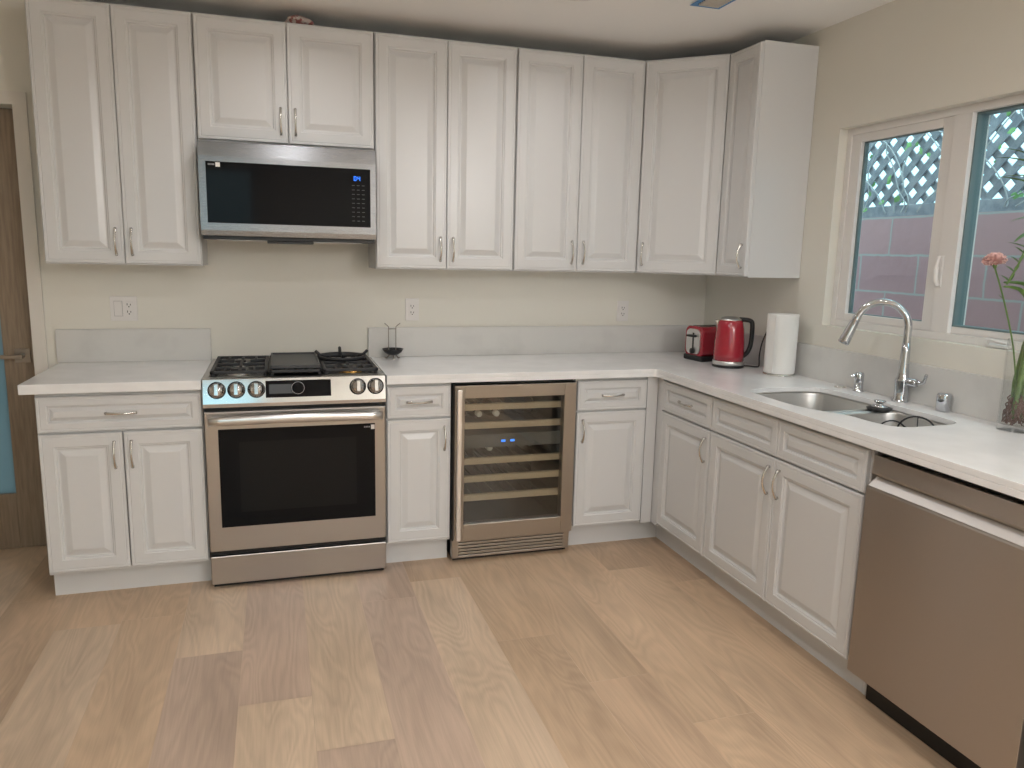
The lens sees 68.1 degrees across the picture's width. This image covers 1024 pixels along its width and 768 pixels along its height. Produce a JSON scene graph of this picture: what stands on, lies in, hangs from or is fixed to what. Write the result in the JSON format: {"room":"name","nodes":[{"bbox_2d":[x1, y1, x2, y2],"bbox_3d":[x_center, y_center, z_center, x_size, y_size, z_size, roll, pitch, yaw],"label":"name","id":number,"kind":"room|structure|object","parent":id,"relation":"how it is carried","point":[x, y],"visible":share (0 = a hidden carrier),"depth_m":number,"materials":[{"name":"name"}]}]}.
{"room":"kitchen","nodes":[
{"label":"kitchen","id":0,"kind":"room"},
{"bbox_2d":[0,0,706,367],"bbox_3d":[-1.895,-0.451,3.617,6.645,2.515,0.140,-2,10,-17],"label":"wall","id":1,"kind":"structure","parent":0,"point":[254,298],"depth_m":3.81,"materials":[{"name":"white paint"}]},
{"bbox_2d":[0,108,46,548],"bbox_3d":[-2.625,-0.205,3.440,0.824,2.055,0.100,-2,10,-17],"label":"door","id":2,"kind":"structure","parent":1,"relation":"in","point":[22,518],"depth_m":3.58,"materials":[{"name":"brown wood"}]},
{"bbox_2d":[0,90,48,375],"bbox_3d":[-2.600,-0.220,3.355,0.942,2.115,0.016,-2,10,-17],"label":"trim","id":3,"kind":"structure","parent":1,"relation":"attached to","point":[18,100],"depth_m":3.40,"materials":[{"name":"white paint"}]},
{"bbox_2d":[24,0,207,265],"bbox_3d":[-1.697,-1.060,3.313,0.616,1.060,0.341,-2,10,-17],"label":"upper cabinet","id":4,"kind":"object","parent":1,"relation":"attached to","point":[113,85],"visible":0.99,"depth_m":3.18,"materials":[{"name":"white paint"}]},
{"bbox_2d":[109,296,137,320],"bbox_3d":[-1.831,-0.356,3.573,0.116,0.116,0.012,-2,10,-17],"label":"wall outlet","id":5,"kind":"object","parent":1,"relation":"attached to","point":[122,308],"visible":1,"depth_m":3.57,"materials":[{"name":"white plastic"}]},
{"bbox_2d":[114,301,122,315],"bbox_3d":[-1.851,-0.354,3.564,0.033,0.068,0.006,-2,10,-17],"label":"rocker switch","id":6,"kind":"object","parent":5,"relation":"attached to","point":[118,305],"depth_m":3.56,"materials":[{"name":"white plastic"}]},
{"bbox_2d":[125,301,132,315],"bbox_3d":[-1.808,-0.356,3.579,0.034,0.068,0.003,-2,10,-17],"label":"receptacle","id":7,"kind":"object","parent":5,"relation":"attached to","point":[128,304],"depth_m":3.58,"materials":[{"name":"grey plastic"}]},
{"bbox_2d":[55,328,211,362],"bbox_3d":[-1.792,-0.186,3.612,0.668,0.154,0.020,-2,10,-17],"label":"backsplash","id":8,"kind":"structure","parent":1,"relation":"attached to","point":[171,344],"depth_m":3.60,"materials":[{"name":"stone"}]},
{"bbox_2d":[192,12,373,150],"bbox_3d":[-1.031,-1.345,3.470,0.759,0.520,0.341,-2,10,-17],"label":"upper cabinet","id":9,"kind":"object","parent":1,"relation":"attached to","point":[257,81],"visible":0.98,"depth_m":3.34,"materials":[{"name":"white paint"}]},
{"bbox_2d":[197,140,375,244],"bbox_3d":[-1.033,-0.864,3.521,0.748,0.421,0.402,-2,10,-17],"label":"microwave","id":10,"kind":"object","parent":9,"relation":"attached to","point":[271,194],"visible":1,"depth_m":3.33,"materials":[{"name":"silver metal"}]},
{"bbox_2d":[267,241,313,244],"bbox_3d":[-1.005,-0.641,3.440,0.200,0.012,0.095,-2,10,-17],"label":"vent hood","id":11,"kind":"object","parent":10,"relation":"attached to","point":[269,242],"depth_m":3.40,"materials":[{"name":"black metal"}]},
{"bbox_2d":[352,185,364,221],"bbox_3d":[-0.693,-0.815,3.423,0.056,0.158,0.001,-2,10,-17],"label":"keypad","id":12,"kind":"object","parent":10,"relation":"attached to","point":[358,191],"depth_m":3.42,"materials":[{"name":"grey"}]},
{"bbox_2d":[285,15,313,24],"bbox_3d":[-0.947,-1.617,3.376,0.130,0.052,0.105,-2,10,-17],"label":"plastic bag","id":13,"kind":"object","parent":9,"relation":"on","point":[298,19],"visible":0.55,"depth_m":3.34,"materials":[{"name":"plastic"}]},
{"bbox_2d":[405,298,418,320],"bbox_3d":[-0.524,-0.391,3.978,0.071,0.116,0.009,-2,10,-17],"label":"wall outlet","id":14,"kind":"object","parent":1,"relation":"attached to","point":[411,304],"visible":1,"depth_m":3.98,"materials":[{"name":"white plastic"}]},
{"bbox_2d":[409,303,414,315],"bbox_3d":[-0.523,-0.391,3.975,0.034,0.068,0.003,-2,10,-17],"label":"receptacle","id":15,"kind":"object","parent":14,"relation":"attached to","point":[411,305],"depth_m":3.97,"materials":[{"name":"grey plastic"}]},
{"bbox_2d":[368,32,516,270],"bbox_3d":[-0.348,-1.100,3.728,0.678,1.060,0.341,-2,10,-17],"label":"upper cabinet","id":16,"kind":"object","parent":1,"relation":"attached to","point":[445,110],"visible":1,"depth_m":3.60,"materials":[{"name":"white paint"}]},
{"bbox_2d":[368,325,689,356],"bbox_3d":[0.189,-0.245,4.223,1.958,0.154,0.020,-2,10,-17],"label":"backsplash","id":17,"kind":"structure","parent":1,"relation":"attached to","point":[481,340],"depth_m":4.17,"materials":[{"name":"stone"}]},
{"bbox_2d":[512,47,645,272],"bbox_3d":[0.301,-1.120,3.929,0.675,1.060,0.341,-2,10,-17],"label":"upper cabinet","id":18,"kind":"object","parent":1,"relation":"attached to","point":[579,119],"visible":0.99,"depth_m":3.80,"materials":[{"name":"white paint"}]},
{"bbox_2d":[616,301,628,320],"bbox_3d":[0.633,-0.418,4.337,0.071,0.116,0.009,-2,10,-17],"label":"wall outlet","id":19,"kind":"object","parent":1,"relation":"attached to","point":[622,306],"visible":1,"depth_m":4.33,"materials":[{"name":"white plastic"}]},
{"bbox_2d":[620,305,625,316],"bbox_3d":[0.634,-0.417,4.334,0.034,0.068,0.003,-2,10,-17],"label":"receptacle","id":20,"kind":"object","parent":19,"relation":"attached to","point":[622,307],"depth_m":4.33,"materials":[{"name":"grey plastic"}]},
{"bbox_2d":[634,53,733,275],"bbox_3d":[0.952,-1.117,4.003,0.616,1.060,0.585,-2,10,-17],"label":"upper cabinet","id":21,"kind":"object","parent":1,"relation":"attached to","point":[685,105],"visible":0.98,"depth_m":3.81,"materials":[{"name":"white paint"}]},
{"bbox_2d":[0,537,955,767],"bbox_3d":[-1.042,1.353,1.018,7.191,0.120,11.262,-2,10,-17],"label":"floor","id":22,"kind":"structure","parent":0,"point":[620,653],"depth_m":2.68,"materials":[{"name":"brown wood"}]},
{"bbox_2d":[34,389,211,594],"bbox_3d":[-1.688,0.417,3.422,0.618,0.880,0.638,-2,10,-17],"label":"base cabinet","id":23,"kind":"object","parent":22,"relation":"on","point":[124,474],"visible":0.96,"depth_m":3.15,"materials":[{"name":"white paint"}]},
{"bbox_2d":[17,360,211,394],"bbox_3d":[-1.698,-0.039,3.341,0.663,0.040,0.633,-2,10,-17],"label":"countertop","id":24,"kind":"structure","parent":23,"relation":"on","point":[125,376],"depth_m":3.16,"materials":[{"name":"white stone"}]},
{"bbox_2d":[202,346,385,586],"bbox_3d":[-1.012,0.349,3.577,0.757,0.992,0.678,-2,10,-17],"label":"range","id":25,"kind":"object","parent":22,"relation":"on","point":[295,445],"visible":1,"depth_m":3.32,"materials":[{"name":"silver metal"}]},
{"bbox_2d":[203,356,383,378],"bbox_3d":[-1.016,-0.071,3.548,0.757,0.028,0.587,-2,10,-17],"label":"cooktop","id":26,"kind":"object","parent":25,"relation":"in","point":[223,367],"depth_m":3.37,"materials":[{"name":"black metal"}]},
{"bbox_2d":[385,378,450,562],"bbox_3d":[-0.514,0.382,3.784,0.300,0.880,0.638,-2,10,-17],"label":"base cabinet","id":27,"kind":"object","parent":22,"relation":"on","point":[417,416],"visible":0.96,"depth_m":3.51,"materials":[{"name":"white paint"}]},
{"bbox_2d":[447,379,576,559],"bbox_3d":[-0.067,0.373,3.893,0.598,0.880,0.638,-2,10,-17],"label":"wine cooler","id":28,"kind":"object","parent":22,"relation":"on","point":[514,497],"visible":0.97,"depth_m":3.70,"materials":[{"name":"grey metal"}]},
{"bbox_2d":[465,398,481,416],"bbox_3d":[-0.199,0.121,3.774,0.073,0.073,0.289,-2,10,-17],"label":"wine bottle","id":29,"kind":"object","parent":28,"relation":"in","point":[478,413],"visible":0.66,"depth_m":3.71,"materials":[{"name":"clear glass"}]},
{"bbox_2d":[480,447,492,450],"bbox_3d":[-0.150,0.287,3.819,0.073,0.073,0.289,-2,10,-17],"label":"wine bottle","id":30,"kind":"object","parent":28,"relation":"in","point":[487,448],"visible":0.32,"depth_m":3.69,"materials":[{"name":"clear glass"}]},
{"bbox_2d":[475,398,499,416],"bbox_3d":[-0.116,0.119,3.800,0.073,0.073,0.289,-2,10,-17],"label":"wine bottle","id":31,"kind":"object","parent":28,"relation":"in","point":[496,413],"visible":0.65,"depth_m":3.75,"materials":[{"name":"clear glass"}]},
{"bbox_2d":[450,531,568,558],"bbox_3d":[-0.007,0.783,3.740,0.598,0.090,0.040,-2,10,-17],"label":"grille","id":32,"kind":"object","parent":28,"relation":"attached to","point":[467,549],"depth_m":3.72,"materials":[{"name":"silver metal"}]},
{"bbox_2d":[464,487,557,501],"bbox_3d":[-0.013,0.542,3.716,0.518,0.030,0.024,-2,10,-17],"label":"shelf","id":33,"kind":"object","parent":28,"relation":"attached to","point":[544,491],"depth_m":3.71,"materials":[{"name":"beige wood"}]},
{"bbox_2d":[464,469,558,482],"bbox_3d":[-0.011,0.450,3.700,0.518,0.030,0.024,-2,10,-17],"label":"shelf","id":34,"kind":"object","parent":28,"relation":"attached to","point":[544,473],"depth_m":3.69,"materials":[{"name":"beige wood"}]},
{"bbox_2d":[464,452,558,464],"bbox_3d":[-0.009,0.363,3.685,0.518,0.030,0.024,-2,10,-17],"label":"shelf","id":35,"kind":"object","parent":28,"relation":"attached to","point":[541,456],"depth_m":3.68,"materials":[{"name":"beige wood"}]},
{"bbox_2d":[464,418,559,429],"bbox_3d":[-0.005,0.192,3.656,0.518,0.030,0.024,-2,10,-17],"label":"shelf","id":36,"kind":"object","parent":28,"relation":"attached to","point":[554,421],"depth_m":3.65,"materials":[{"name":"beige wood"}]},
{"bbox_2d":[465,400,560,410],"bbox_3d":[-0.003,0.103,3.640,0.518,0.030,0.024,-2,10,-17],"label":"shelf","id":37,"kind":"object","parent":28,"relation":"attached to","point":[555,403],"depth_m":3.63,"materials":[{"name":"beige wood"}]},
{"bbox_2d":[568,377,657,544],"bbox_3d":[0.468,0.352,4.087,0.511,0.880,0.638,-2,10,-17],"label":"base cabinet","id":38,"kind":"object","parent":22,"relation":"on","point":[615,418],"visible":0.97,"depth_m":3.80,"materials":[{"name":"white paint"}]},
{"bbox_2d":[650,377,716,580],"bbox_3d":[1.062,0.422,3.759,0.638,0.880,0.573,-2,10,-17],"label":"base cabinet","id":39,"kind":"object","parent":22,"relation":"on","point":[683,430],"visible":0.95,"depth_m":3.62,"materials":[{"name":"white paint"}]},
{"bbox_2d":[370,351,1023,499],"bbox_3d":[0.685,0.128,2.696,1.968,0.040,3.309,-2,10,-17],"label":"countertop","id":40,"kind":"structure","parent":39,"relation":"on","point":[971,449],"depth_m":3.18,"materials":[{"name":"white stone"}]},
{"bbox_2d":[382,323,402,359],"bbox_3d":[-0.611,-0.221,3.886,0.110,0.184,0.110,-2,10,-17],"label":"stand","id":41,"kind":"object","parent":40,"relation":"on","point":[395,350],"visible":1,"depth_m":3.89,"materials":[{"name":"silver metal"}]},
{"bbox_2d":[683,325,716,361],"bbox_3d":[1.079,-0.226,4.136,0.280,0.186,0.158,-3,11,-25],"label":"toaster","id":42,"kind":"object","parent":40,"relation":"on","point":[699,341],"visible":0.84,"depth_m":4.05,"materials":[{"name":"red metal"}]},
{"bbox_2d":[712,316,765,368],"bbox_3d":[1.166,-0.213,3.858,0.273,0.259,0.160,5,10,20],"label":"kettle","id":43,"kind":"object","parent":40,"relation":"on","point":[729,342],"visible":0.98,"depth_m":3.82,"materials":[{"name":"red plastic"}]},
{"bbox_2d":[762,371,794,376],"bbox_3d":[1.292,-0.189,3.640,0.149,0.291,0.149,-2,10,-17],"label":"paper towel holder","id":44,"kind":"object","parent":40,"relation":"on","point":[764,373],"visible":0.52,"depth_m":3.60,"materials":[{"name":"silver metal"}]},
{"bbox_2d":[763,313,799,374],"bbox_3d":[1.292,-0.195,3.639,0.145,0.282,0.144,-2,10,-17],"label":"paper towel roll","id":45,"kind":"object","parent":44,"relation":"on","point":[782,328],"visible":1,"depth_m":3.58,"materials":[{"name":"white paper"}]},
{"bbox_2d":[756,391,946,426],"bbox_3d":[1.278,0.202,2.957,0.459,0.208,0.813,-2,10,-17],"label":"sink","id":46,"kind":"object","parent":40,"relation":"in","point":[820,401],"visible":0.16,"depth_m":3.21,"materials":[{"name":"silver metal"}]},
{"bbox_2d":[866,399,892,412],"bbox_3d":[1.429,0.083,2.946,0.094,0.044,0.094,-2,10,-17],"label":"stopper","id":47,"kind":"object","parent":46,"relation":"on","point":[879,407],"visible":1,"depth_m":2.92,"materials":[{"name":"black plastic"}]},
{"bbox_2d":[881,416,934,426],"bbox_3d":[1.458,0.205,2.808,0.202,0.190,0.030,7,11,29],"label":"wire rack","id":48,"kind":"object","parent":46,"relation":"in","point":[917,417],"visible":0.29,"depth_m":2.78,"materials":[{"name":"grey metal"}]},
{"bbox_2d":[850,372,863,391],"bbox_3d":[1.474,-0.009,3.233,0.057,0.083,0.044,-2,10,-17],"label":"soap dispenser","id":49,"kind":"object","parent":40,"relation":"on","point":[858,376],"visible":1,"depth_m":3.22,"materials":[{"name":"silver metal"}]},
{"bbox_2d":[838,298,927,402],"bbox_3d":[1.485,-0.137,3.027,0.339,0.406,0.088,8,12,35],"label":"faucet","id":50,"kind":"object","parent":40,"relation":"on","point":[903,382],"visible":1,"depth_m":2.99,"materials":[{"name":"silver metal"}]},
{"bbox_2d":[935,392,951,412],"bbox_3d":[1.618,0.069,2.842,0.049,0.069,0.049,-2,10,-17],"label":"air gap","id":51,"kind":"object","parent":40,"relation":"on","point":[943,401],"visible":1,"depth_m":2.82,"materials":[{"name":"silver metal"}]},
{"bbox_2d":[996,341,1023,432],"bbox_3d":[1.682,0.006,2.516,0.095,0.306,0.095,-2,10,-17],"label":"vase","id":52,"kind":"object","parent":40,"relation":"on","point":[1007,341],"visible":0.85,"depth_m":2.53,"materials":[{"name":"clear glass"}]},
{"bbox_2d":[981,252,1016,382],"bbox_3d":[1.611,-0.151,2.485,0.183,0.556,0.074,5,10,19],"label":"carnation","id":53,"kind":"object","parent":52,"relation":"in","point":[992,259],"visible":0.99,"depth_m":2.46,"materials":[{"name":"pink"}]},
{"bbox_2d":[997,148,1023,425],"bbox_3d":[1.661,-0.359,2.462,0.310,0.994,0.270,4,10,15],"label":"bamboo","id":54,"kind":"object","parent":52,"relation":"in","point":[1014,411],"visible":1,"depth_m":2.50,"materials":[{"name":"green plant"}]},
{"bbox_2d":[703,397,879,691],"bbox_3d":[1.284,0.549,3.049,0.638,0.880,0.932,-2,10,-17],"label":"base cabinet","id":55,"kind":"object","parent":22,"relation":"on","point":[785,502],"visible":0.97,"depth_m":2.87,"materials":[{"name":"white paint"}]},
{"bbox_2d":[862,681,866,695],"bbox_3d":[1.467,0.629,2.613,0.515,0.880,0.018,-2,10,-17],"label":"end panel","id":56,"kind":"object","parent":22,"relation":"on","point":[864,686],"visible":0.14,"depth_m":2.61,"materials":[{"name":"white paint"}]},
{"bbox_2d":[847,451,1023,767],"bbox_3d":[1.509,0.684,2.292,0.606,0.882,0.612,-2,10,-17],"label":"dishwasher","id":57,"kind":"object","parent":22,"relation":"on","point":[937,636],"visible":0.96,"depth_m":2.17,"materials":[{"name":"silver metal"}]},
{"bbox_2d":[83,0,893,60],"bbox_3d":[-0.876,-1.196,0.220,6.735,0.150,7.000,-2,10,-17],"label":"ceiling","id":58,"kind":"structure","parent":0,"point":[644,30],"depth_m":3.42,"materials":[{"name":"white paint"}]},
{"bbox_2d":[690,0,734,8],"bbox_3d":[0.855,-1.561,3.053,0.140,0.013,0.300,-2,10,-17],"label":"ceiling vent","id":59,"kind":"object","parent":58,"relation":"in","point":[714,4],"visible":1,"depth_m":3.13,"materials":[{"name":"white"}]},
{"bbox_2d":[704,0,1023,379],"bbox_3d":[2.196,0.024,1.403,0.160,2.515,6.600,-2,10,-17],"label":"wall","id":60,"kind":"structure","parent":0,"point":[896,59],"depth_m":3.17,"materials":[{"name":"white paint"}]},
{"bbox_2d":[716,40,818,277],"bbox_3d":[1.206,-1.051,3.653,0.341,1.060,0.249,-2,10,-17],"label":"upper cabinet","id":61,"kind":"object","parent":60,"relation":"attached to","point":[772,84],"visible":1,"depth_m":3.56,"materials":[{"name":"white paint"}]},
{"bbox_2d":[744,333,1023,428],"bbox_3d":[1.619,0.004,2.967,0.020,0.154,3.310,-2,10,-17],"label":"backsplash","id":62,"kind":"structure","parent":60,"relation":"attached to","point":[974,395],"depth_m":3.09,"materials":[{"name":"stone"}]},
{"bbox_2d":[830,93,1023,350],"bbox_3d":[1.705,-0.606,2.900,0.121,0.878,1.238,-2,10,-17],"label":"window","id":63,"kind":"structure","parent":60,"relation":"in","point":[965,129],"depth_m":2.93,"materials":[{"name":"white plastic"}]},
{"label":"outside","id":64,"kind":"structure","parent":0,"visible":0},
{"bbox_3d":[7.011,1.030,5.008,11.105,0.230,15.000,-2,10,-17],"label":"ground","id":65,"kind":"structure","parent":64,"visible":0},
{"bbox_2d":[853,210,1023,331],"bbox_3d":[1.974,-0.060,4.593,0.190,1.829,8.000,-2,10,-17],"label":"wall","id":66,"kind":"structure","parent":65,"relation":"on","point":[893,257],"depth_m":3.85,"materials":[{"name":"pink brick"}]},
{"bbox_2d":[862,109,1023,217],"bbox_3d":[2.041,-1.552,4.164,0.050,1.260,10.955,-2,10,-17],"label":"lattice fence","id":67,"kind":"object","parent":66,"relation":"on","point":[987,204],"visible":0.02,"depth_m":3.88,"materials":[{"name":"grey wood"}]},
{"bbox_2d":[862,110,1023,214],"bbox_3d":[2.376,-1.277,3.239,0.192,1.013,4.068,-2,10,-17],"label":"climbing vine","id":68,"kind":"object","parent":67,"relation":"attached to","point":[1014,195],"visible":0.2,"depth_m":3.96,"materials":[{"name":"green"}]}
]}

